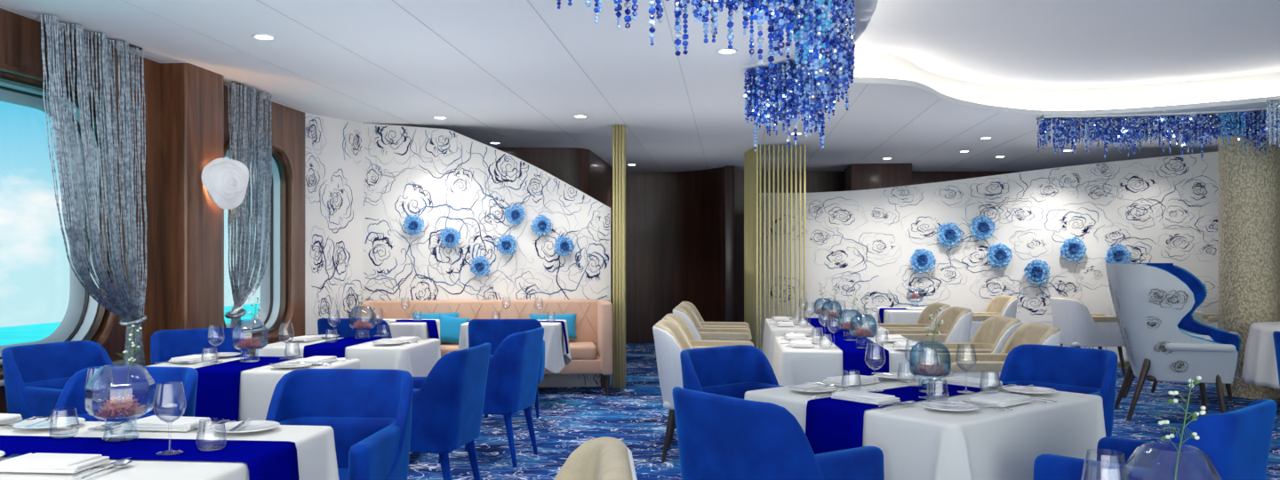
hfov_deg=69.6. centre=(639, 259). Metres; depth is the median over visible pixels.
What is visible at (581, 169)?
wall
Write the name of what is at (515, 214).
flower
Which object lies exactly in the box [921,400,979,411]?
plate
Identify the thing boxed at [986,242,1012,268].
flower
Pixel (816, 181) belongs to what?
wall
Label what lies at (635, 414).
floor
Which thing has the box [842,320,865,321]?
plate
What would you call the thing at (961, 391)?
wine glass
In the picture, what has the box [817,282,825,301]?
sprig
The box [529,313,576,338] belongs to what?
cushion
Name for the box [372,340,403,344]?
plate
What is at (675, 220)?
wall
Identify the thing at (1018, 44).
ceiling
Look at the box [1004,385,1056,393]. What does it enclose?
plate
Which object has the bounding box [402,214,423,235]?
flower
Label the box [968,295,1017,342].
armchair
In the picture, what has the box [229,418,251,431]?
table knife
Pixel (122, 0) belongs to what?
trim
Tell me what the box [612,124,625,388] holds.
post
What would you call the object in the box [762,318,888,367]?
tablecloth
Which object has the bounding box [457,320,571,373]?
tablecloth
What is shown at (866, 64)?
light
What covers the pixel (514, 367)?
armchair
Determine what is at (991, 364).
armchair
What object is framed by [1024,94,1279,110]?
light strip
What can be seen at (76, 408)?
tumbler
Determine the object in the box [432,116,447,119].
recessed light
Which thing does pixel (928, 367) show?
cluster
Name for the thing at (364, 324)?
cluster
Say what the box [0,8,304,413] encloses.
wall
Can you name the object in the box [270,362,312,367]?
plate
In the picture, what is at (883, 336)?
folded napkin
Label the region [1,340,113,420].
armchair
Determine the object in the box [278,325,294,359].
wine glass
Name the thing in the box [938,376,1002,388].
folded napkin
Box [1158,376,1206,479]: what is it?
sprig
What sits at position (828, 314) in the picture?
cluster
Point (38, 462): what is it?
folded napkin
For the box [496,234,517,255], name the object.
flower
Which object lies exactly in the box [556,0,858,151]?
crystal chandelier
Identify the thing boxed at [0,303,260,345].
sea
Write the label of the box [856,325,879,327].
plate
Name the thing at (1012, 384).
fork
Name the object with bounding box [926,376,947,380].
spoon
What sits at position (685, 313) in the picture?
armchair
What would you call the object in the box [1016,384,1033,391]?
table knife
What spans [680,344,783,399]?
armchair
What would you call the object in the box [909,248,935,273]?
flower
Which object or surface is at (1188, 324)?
armchair
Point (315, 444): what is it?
tablecloth
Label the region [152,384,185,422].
bowl
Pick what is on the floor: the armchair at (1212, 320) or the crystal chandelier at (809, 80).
the armchair at (1212, 320)
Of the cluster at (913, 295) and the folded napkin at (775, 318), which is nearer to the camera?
the folded napkin at (775, 318)
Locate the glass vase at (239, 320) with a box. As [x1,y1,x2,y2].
[231,320,268,362]
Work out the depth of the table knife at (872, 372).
4.36 m
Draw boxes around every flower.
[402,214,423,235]
[439,227,460,247]
[469,256,490,276]
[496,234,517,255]
[504,204,525,224]
[530,214,551,235]
[553,235,575,256]
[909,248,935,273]
[936,222,962,247]
[969,215,995,240]
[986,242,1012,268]
[1024,259,1050,284]
[1060,236,1087,262]
[1104,243,1131,263]
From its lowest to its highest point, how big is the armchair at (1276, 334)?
0.862 m
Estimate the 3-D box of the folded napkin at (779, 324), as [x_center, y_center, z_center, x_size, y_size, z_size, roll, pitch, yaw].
[1.244,0.552,7.878,0.147,0.028,0.244,0,0,6]
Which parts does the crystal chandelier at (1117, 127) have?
mounting plate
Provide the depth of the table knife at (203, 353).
5.34 m
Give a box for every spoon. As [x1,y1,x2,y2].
[80,459,133,479]
[101,417,141,427]
[154,361,188,363]
[801,382,836,386]
[881,401,914,408]
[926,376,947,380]
[1015,393,1056,401]
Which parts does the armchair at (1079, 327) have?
backrest, seat, armrest, leg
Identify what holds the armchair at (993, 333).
on the floor
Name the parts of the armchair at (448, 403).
armrest, seat, leg, leg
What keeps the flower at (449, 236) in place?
attached to the wall at (444, 178)
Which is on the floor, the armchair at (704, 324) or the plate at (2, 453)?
the armchair at (704, 324)
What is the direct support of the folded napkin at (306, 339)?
on the tablecloth at (419, 359)
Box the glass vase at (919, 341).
[909,341,951,391]
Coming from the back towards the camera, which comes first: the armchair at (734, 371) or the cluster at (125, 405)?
the armchair at (734, 371)
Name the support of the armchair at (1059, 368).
on the floor
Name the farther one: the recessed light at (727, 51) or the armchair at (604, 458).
the recessed light at (727, 51)
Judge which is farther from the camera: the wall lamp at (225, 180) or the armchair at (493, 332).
the armchair at (493, 332)
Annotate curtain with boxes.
[40,14,147,366]
[224,80,271,329]
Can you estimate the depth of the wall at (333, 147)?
8.96 m
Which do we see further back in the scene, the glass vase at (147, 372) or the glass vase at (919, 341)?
the glass vase at (919, 341)
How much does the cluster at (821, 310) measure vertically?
0.068 m
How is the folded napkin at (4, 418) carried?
on the tablecloth at (315, 444)
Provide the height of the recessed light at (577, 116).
0.007 m
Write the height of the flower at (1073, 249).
0.314 m
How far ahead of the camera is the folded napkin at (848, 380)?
4.17 m
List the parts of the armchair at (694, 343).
backrest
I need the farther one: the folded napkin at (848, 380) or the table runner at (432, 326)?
the table runner at (432, 326)
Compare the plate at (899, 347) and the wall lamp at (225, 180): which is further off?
the wall lamp at (225, 180)
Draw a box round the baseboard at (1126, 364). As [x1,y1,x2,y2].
[1117,360,1128,367]
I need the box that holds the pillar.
[1218,114,1279,399]
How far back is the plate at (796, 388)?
3.97 m
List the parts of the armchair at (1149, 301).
leg, leg, backrest, seat, armrest, leg, leg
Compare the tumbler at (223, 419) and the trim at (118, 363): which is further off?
the trim at (118, 363)
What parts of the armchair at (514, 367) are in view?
seat, leg, backrest, leg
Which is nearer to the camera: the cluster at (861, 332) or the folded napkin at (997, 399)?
the folded napkin at (997, 399)
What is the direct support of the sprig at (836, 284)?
in the glass vase
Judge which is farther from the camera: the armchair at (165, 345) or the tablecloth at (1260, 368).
the tablecloth at (1260, 368)
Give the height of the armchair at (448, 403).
0.862 m
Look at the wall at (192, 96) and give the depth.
6.49 m
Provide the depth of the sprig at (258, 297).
5.10 m
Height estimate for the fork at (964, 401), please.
0.013 m
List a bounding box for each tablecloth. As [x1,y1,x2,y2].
[0,420,339,479]
[148,357,360,421]
[255,337,440,453]
[387,319,439,340]
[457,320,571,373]
[744,372,1105,479]
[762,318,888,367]
[772,336,940,386]
[875,307,923,323]
[1117,310,1202,364]
[1241,321,1279,389]
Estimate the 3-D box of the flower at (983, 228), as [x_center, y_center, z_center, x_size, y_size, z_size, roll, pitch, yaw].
[4.226,-0.388,11.354,0.304,0.315,0.119,0,0,5]
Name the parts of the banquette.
panel, backrest, leg, panel, leg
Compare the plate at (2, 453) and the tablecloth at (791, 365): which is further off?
the tablecloth at (791, 365)
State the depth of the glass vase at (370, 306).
6.55 m
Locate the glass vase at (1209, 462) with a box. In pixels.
[1125,443,1217,474]
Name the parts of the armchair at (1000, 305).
armrest, backrest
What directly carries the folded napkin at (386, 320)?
on the tablecloth at (398, 329)
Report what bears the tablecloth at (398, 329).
on the dining table
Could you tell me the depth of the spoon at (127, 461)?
2.49 m
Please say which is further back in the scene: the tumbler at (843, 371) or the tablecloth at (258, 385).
the tablecloth at (258, 385)
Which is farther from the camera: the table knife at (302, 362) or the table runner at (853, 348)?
the table runner at (853, 348)
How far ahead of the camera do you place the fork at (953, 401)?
3.46 m
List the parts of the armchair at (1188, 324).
leg, leg, backrest, armrest, leg, armrest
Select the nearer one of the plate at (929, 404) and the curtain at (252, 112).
the plate at (929, 404)
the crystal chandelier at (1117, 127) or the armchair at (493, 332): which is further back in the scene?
the crystal chandelier at (1117, 127)
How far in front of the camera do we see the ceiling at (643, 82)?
7.09 m
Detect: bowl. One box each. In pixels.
[84,366,113,401]
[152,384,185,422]
[231,320,268,349]
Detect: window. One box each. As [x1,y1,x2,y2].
[0,63,121,379]
[224,136,295,342]
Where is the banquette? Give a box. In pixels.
[360,299,612,396]
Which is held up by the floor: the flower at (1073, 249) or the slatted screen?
the slatted screen
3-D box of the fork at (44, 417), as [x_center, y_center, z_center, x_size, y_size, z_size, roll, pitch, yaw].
[-2.115,0.558,3.171,0.025,0.013,0.208,0,0,6]
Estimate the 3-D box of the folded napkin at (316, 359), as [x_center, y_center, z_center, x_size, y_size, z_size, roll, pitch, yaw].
[-1.774,0.552,5.050,0.147,0.028,0.244,0,0,6]
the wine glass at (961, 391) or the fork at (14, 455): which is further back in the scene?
the wine glass at (961, 391)
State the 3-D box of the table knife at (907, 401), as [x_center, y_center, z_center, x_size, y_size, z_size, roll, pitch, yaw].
[0.997,0.560,3.580,0.230,0.009,0.022,0,0,-38]
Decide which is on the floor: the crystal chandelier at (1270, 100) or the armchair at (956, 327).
the armchair at (956, 327)
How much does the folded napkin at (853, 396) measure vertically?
0.028 m
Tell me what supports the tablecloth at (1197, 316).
on the dining table
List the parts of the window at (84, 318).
frame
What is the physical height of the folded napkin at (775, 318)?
0.028 m
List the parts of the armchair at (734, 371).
armrest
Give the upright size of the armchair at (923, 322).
0.902 m
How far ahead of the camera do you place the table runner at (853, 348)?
5.69 m
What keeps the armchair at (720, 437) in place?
on the floor
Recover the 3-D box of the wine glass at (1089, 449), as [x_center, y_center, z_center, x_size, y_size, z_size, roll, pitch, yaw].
[0.900,0.475,1.780,0.085,0.204,0.085,0,0,6]
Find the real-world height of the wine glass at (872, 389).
0.204 m
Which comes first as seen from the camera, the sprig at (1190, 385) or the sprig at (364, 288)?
the sprig at (1190, 385)
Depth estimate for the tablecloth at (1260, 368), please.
7.91 m
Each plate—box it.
[0,450,5,456]
[12,416,85,428]
[202,352,239,357]
[212,420,279,432]
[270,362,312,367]
[310,334,338,337]
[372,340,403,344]
[788,339,818,343]
[788,384,837,392]
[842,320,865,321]
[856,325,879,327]
[873,372,919,379]
[878,338,908,342]
[892,345,926,350]
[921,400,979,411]
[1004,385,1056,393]
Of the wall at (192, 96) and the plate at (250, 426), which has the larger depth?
the wall at (192, 96)
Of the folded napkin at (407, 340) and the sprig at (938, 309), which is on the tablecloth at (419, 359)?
the folded napkin at (407, 340)
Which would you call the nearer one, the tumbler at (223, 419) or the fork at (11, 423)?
the tumbler at (223, 419)
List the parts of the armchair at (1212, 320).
armrest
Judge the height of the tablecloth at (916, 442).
0.692 m
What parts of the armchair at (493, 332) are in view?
backrest, leg, armrest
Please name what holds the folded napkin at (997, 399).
on the tablecloth at (916, 442)
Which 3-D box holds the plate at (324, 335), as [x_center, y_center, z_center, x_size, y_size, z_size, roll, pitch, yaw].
[-2.286,0.556,6.656,0.208,0.012,0.208,0,0,6]
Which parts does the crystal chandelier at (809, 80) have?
mounting plate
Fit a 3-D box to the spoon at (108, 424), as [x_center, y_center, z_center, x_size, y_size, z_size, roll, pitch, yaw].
[-1.775,0.559,3.157,0.040,0.010,0.192,0,0,6]
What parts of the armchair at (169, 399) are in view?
armrest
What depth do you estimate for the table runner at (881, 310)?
10.57 m
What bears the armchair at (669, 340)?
on the floor
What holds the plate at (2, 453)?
on the tablecloth at (315, 444)
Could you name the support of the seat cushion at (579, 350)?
on the banquette
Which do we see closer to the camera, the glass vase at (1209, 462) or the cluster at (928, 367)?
the glass vase at (1209, 462)
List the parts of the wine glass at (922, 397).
stem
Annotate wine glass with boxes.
[84,366,113,430]
[152,384,185,455]
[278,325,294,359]
[864,344,885,391]
[904,339,924,386]
[917,347,938,399]
[955,344,976,393]
[1080,448,1128,479]
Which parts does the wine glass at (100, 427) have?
stem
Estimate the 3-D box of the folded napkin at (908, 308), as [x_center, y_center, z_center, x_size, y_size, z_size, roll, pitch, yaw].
[3.127,0.552,10.351,0.244,0.028,0.147,0,0,6]
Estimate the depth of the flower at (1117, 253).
11.17 m
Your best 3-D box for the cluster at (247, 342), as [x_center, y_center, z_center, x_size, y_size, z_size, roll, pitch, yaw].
[-2.156,0.459,5.085,0.143,0.068,0.133,0,0,27]
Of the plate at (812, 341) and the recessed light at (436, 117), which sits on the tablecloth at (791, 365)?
the plate at (812, 341)
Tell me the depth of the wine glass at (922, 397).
3.74 m
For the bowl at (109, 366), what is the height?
0.115 m
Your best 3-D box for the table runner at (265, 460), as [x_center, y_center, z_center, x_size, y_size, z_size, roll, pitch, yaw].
[-2.010,0.817,2.805,1.951,0.506,0.280,0,0,6]
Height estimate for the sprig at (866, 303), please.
0.276 m
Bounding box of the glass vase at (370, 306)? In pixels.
[348,305,375,338]
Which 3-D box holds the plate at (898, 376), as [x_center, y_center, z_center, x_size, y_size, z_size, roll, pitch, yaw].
[1.219,0.556,4.373,0.208,0.012,0.208,0,0,-38]
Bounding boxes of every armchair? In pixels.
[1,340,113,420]
[51,366,198,422]
[150,328,249,365]
[265,368,413,479]
[317,318,391,338]
[409,343,491,479]
[438,327,543,467]
[468,319,544,417]
[553,436,637,479]
[652,320,691,462]
[661,313,753,439]
[672,304,751,341]
[672,386,884,479]
[678,301,750,330]
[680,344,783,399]
[874,302,951,329]
[887,306,973,342]
[917,315,1022,352]
[937,322,1062,380]
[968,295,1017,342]
[999,344,1117,436]
[1032,399,1276,479]
[1049,296,1125,377]
[1105,263,1238,420]
[1122,262,1241,406]
[1202,313,1218,328]
[1272,330,1279,386]
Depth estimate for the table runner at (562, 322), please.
8.39 m
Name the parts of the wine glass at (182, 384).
stem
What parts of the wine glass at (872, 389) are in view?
stem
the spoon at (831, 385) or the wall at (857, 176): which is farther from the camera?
the wall at (857, 176)
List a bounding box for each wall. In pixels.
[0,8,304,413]
[160,63,223,330]
[304,112,362,335]
[362,122,610,387]
[494,147,612,303]
[625,167,724,343]
[724,165,734,321]
[734,170,1020,322]
[758,152,1218,354]
[844,163,911,191]
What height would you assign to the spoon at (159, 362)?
0.010 m
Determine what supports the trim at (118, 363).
attached to the wall at (20, 46)
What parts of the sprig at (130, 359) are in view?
stem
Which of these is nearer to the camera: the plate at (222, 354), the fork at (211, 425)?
the fork at (211, 425)
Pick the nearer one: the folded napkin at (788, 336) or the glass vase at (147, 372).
the glass vase at (147, 372)
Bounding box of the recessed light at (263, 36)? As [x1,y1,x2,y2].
[251,33,276,39]
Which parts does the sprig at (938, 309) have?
stem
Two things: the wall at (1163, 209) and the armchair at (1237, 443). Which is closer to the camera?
the armchair at (1237, 443)
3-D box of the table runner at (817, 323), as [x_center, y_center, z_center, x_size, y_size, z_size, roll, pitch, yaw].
[1.648,0.817,8.196,0.280,0.506,1.511,0,0,6]
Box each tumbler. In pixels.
[48,408,79,438]
[195,418,226,450]
[840,370,861,389]
[896,362,916,383]
[926,379,948,400]
[979,370,1000,392]
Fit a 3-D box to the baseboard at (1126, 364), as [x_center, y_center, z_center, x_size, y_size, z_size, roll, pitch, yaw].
[5.146,1.270,11.310,4.180,0.100,0.020,0,0,6]
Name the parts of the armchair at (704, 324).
backrest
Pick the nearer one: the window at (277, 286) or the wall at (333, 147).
the window at (277, 286)
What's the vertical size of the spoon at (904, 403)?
0.010 m
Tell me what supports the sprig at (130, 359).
in the glass vase at (147, 372)
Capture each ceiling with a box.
[0,0,1279,172]
[854,0,1279,88]
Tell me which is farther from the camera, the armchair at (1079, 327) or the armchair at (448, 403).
the armchair at (1079, 327)
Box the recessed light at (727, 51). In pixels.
[716,48,737,54]
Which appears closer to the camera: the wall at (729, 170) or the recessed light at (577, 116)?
the recessed light at (577, 116)
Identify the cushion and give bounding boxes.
[412,312,458,319]
[439,313,469,343]
[440,343,458,357]
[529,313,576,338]
[568,342,597,359]
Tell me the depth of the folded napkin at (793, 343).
5.93 m
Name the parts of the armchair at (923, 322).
backrest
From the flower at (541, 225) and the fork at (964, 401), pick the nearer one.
the fork at (964, 401)
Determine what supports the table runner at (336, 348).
on the tablecloth at (419, 359)
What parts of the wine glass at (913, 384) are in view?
stem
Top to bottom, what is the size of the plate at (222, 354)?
0.012 m
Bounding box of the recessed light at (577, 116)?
[573,114,587,117]
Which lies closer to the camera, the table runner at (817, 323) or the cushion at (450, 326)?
the table runner at (817, 323)
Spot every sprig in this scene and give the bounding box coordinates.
[118,324,146,409]
[248,296,260,340]
[356,288,365,323]
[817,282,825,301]
[830,284,838,312]
[848,288,859,323]
[858,291,870,319]
[925,307,943,362]
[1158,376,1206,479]
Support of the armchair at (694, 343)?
on the floor
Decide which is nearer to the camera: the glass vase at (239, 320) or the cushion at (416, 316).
the glass vase at (239, 320)
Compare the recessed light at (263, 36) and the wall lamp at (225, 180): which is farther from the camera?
the wall lamp at (225, 180)
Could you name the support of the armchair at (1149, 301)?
on the floor
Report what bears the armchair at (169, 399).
on the floor
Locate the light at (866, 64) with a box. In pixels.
[853,51,1279,110]
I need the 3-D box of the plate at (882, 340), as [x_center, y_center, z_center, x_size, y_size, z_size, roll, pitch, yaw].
[1.741,0.556,6.322,0.208,0.012,0.208,0,0,6]
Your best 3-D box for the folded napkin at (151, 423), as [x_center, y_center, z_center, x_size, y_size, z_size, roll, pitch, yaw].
[-1.595,0.552,3.105,0.244,0.028,0.147,0,0,6]
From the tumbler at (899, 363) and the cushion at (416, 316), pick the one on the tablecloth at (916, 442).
the tumbler at (899, 363)
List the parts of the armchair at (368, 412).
armrest, seat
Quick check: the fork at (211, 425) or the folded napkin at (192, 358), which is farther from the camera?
the folded napkin at (192, 358)
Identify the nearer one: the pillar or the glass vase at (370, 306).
the glass vase at (370, 306)
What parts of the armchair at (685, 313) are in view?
backrest, armrest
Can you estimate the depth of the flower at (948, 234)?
11.37 m
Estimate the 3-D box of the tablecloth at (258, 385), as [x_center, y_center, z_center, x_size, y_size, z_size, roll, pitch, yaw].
[-2.133,0.916,5.031,1.182,0.692,0.834,0,0,6]
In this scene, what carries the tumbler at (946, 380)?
on the tablecloth at (916, 442)
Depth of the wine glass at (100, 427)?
3.07 m
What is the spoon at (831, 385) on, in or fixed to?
on the tablecloth at (916, 442)
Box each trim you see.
[0,0,1153,171]
[0,360,123,386]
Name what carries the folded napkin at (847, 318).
on the tablecloth at (770, 332)
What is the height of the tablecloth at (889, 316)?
0.670 m
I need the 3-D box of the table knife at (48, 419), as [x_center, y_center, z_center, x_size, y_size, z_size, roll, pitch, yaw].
[-2.018,0.545,3.112,0.022,0.009,0.230,0,0,-9]
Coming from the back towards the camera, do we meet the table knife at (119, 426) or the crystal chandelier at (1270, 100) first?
the crystal chandelier at (1270, 100)
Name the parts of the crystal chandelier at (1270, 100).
mounting plate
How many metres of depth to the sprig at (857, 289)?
6.44 m
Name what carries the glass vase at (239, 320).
on the table runner at (218, 388)
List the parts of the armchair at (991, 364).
armrest, backrest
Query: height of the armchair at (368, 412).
0.862 m
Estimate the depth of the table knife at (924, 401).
3.47 m
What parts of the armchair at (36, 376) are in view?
armrest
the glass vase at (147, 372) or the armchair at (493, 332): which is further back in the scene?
the armchair at (493, 332)
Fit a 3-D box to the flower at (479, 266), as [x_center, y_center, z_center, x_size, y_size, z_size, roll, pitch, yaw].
[-1.632,0.067,9.386,0.209,0.218,0.081,0,0,-6]
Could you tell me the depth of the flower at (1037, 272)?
11.27 m
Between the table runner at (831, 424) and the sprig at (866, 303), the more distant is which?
the sprig at (866, 303)
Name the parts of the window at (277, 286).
frame, frame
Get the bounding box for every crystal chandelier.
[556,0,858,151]
[1036,106,1279,160]
[1265,96,1279,146]
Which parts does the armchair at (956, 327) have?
backrest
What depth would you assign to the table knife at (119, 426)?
3.04 m
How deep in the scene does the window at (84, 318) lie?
5.87 m
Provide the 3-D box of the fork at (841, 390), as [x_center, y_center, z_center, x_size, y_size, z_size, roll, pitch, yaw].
[0.782,0.558,3.822,0.208,0.013,0.025,0,0,-38]
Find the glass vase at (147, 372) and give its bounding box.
[88,364,152,437]
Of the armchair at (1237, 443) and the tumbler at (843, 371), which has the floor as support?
the armchair at (1237, 443)
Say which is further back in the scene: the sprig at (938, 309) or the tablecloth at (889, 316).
the tablecloth at (889, 316)
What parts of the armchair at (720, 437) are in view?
armrest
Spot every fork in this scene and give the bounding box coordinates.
[0,416,43,424]
[0,416,49,425]
[0,454,21,461]
[191,419,229,428]
[198,420,237,429]
[810,390,846,397]
[952,400,1004,410]
[960,400,1012,410]
[989,384,1015,388]
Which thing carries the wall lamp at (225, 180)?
attached to the wall at (192, 96)
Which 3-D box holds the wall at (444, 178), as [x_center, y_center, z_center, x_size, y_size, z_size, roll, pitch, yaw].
[-1.560,-0.030,9.487,2.516,2.700,0.102,0,0,-6]
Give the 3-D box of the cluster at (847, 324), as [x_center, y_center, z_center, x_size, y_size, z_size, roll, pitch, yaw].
[1.472,0.459,6.436,0.133,0.068,0.143,0,0,14]
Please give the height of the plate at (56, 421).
0.012 m
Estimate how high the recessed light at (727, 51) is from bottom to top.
0.007 m
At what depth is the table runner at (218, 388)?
4.68 m
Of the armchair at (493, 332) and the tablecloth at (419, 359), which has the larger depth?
the armchair at (493, 332)
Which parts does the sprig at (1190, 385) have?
stem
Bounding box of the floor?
[407,343,1279,479]
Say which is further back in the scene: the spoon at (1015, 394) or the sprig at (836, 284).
the sprig at (836, 284)
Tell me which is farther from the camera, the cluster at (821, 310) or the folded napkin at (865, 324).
the cluster at (821, 310)
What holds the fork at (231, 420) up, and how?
on the tablecloth at (315, 444)
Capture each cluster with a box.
[95,393,144,419]
[235,336,263,349]
[352,320,373,328]
[816,306,830,313]
[823,310,839,318]
[840,320,859,330]
[852,326,873,337]
[908,293,920,298]
[912,359,946,376]
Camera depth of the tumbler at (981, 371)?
3.89 m
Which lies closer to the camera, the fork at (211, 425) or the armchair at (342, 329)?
the fork at (211, 425)
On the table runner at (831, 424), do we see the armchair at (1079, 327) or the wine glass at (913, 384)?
the wine glass at (913, 384)
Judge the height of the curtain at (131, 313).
2.668 m
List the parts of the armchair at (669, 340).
leg, seat, leg, backrest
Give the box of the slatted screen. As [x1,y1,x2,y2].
[744,144,806,351]
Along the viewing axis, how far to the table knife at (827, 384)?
3.92 m
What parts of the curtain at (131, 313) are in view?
curtain rail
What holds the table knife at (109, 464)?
on the tablecloth at (315, 444)
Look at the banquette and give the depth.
9.26 m
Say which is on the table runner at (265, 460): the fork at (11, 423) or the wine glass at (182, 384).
the wine glass at (182, 384)
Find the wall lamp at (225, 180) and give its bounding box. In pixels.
[200,158,249,209]
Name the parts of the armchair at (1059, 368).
armrest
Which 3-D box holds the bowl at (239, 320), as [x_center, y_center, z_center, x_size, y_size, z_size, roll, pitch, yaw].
[-2.157,0.414,5.086,0.193,0.162,0.184,0,0,-11]
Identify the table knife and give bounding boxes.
[24,415,61,427]
[72,456,132,477]
[101,425,120,431]
[199,352,241,354]
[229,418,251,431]
[285,361,314,363]
[803,384,830,391]
[872,372,918,376]
[877,400,913,407]
[923,400,983,407]
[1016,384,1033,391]
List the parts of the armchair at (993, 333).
backrest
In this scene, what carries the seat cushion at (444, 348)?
on the banquette
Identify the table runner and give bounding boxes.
[0,435,299,479]
[194,356,302,423]
[303,336,385,358]
[395,320,439,339]
[465,320,568,354]
[803,318,851,335]
[805,382,1020,454]
[824,335,888,375]
[878,307,906,323]
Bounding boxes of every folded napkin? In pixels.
[0,413,22,423]
[0,452,110,473]
[120,415,211,431]
[168,354,216,363]
[288,335,322,342]
[296,355,338,363]
[382,319,395,322]
[390,336,420,343]
[772,316,789,320]
[776,321,794,326]
[784,333,807,339]
[789,340,814,347]
[822,374,879,386]
[831,390,900,405]
[845,317,863,319]
[856,322,876,326]
[879,334,903,338]
[893,341,921,346]
[905,307,925,310]
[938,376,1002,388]
[968,392,1033,407]
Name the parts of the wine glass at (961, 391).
stem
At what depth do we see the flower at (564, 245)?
9.47 m
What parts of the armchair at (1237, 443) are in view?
armrest, backrest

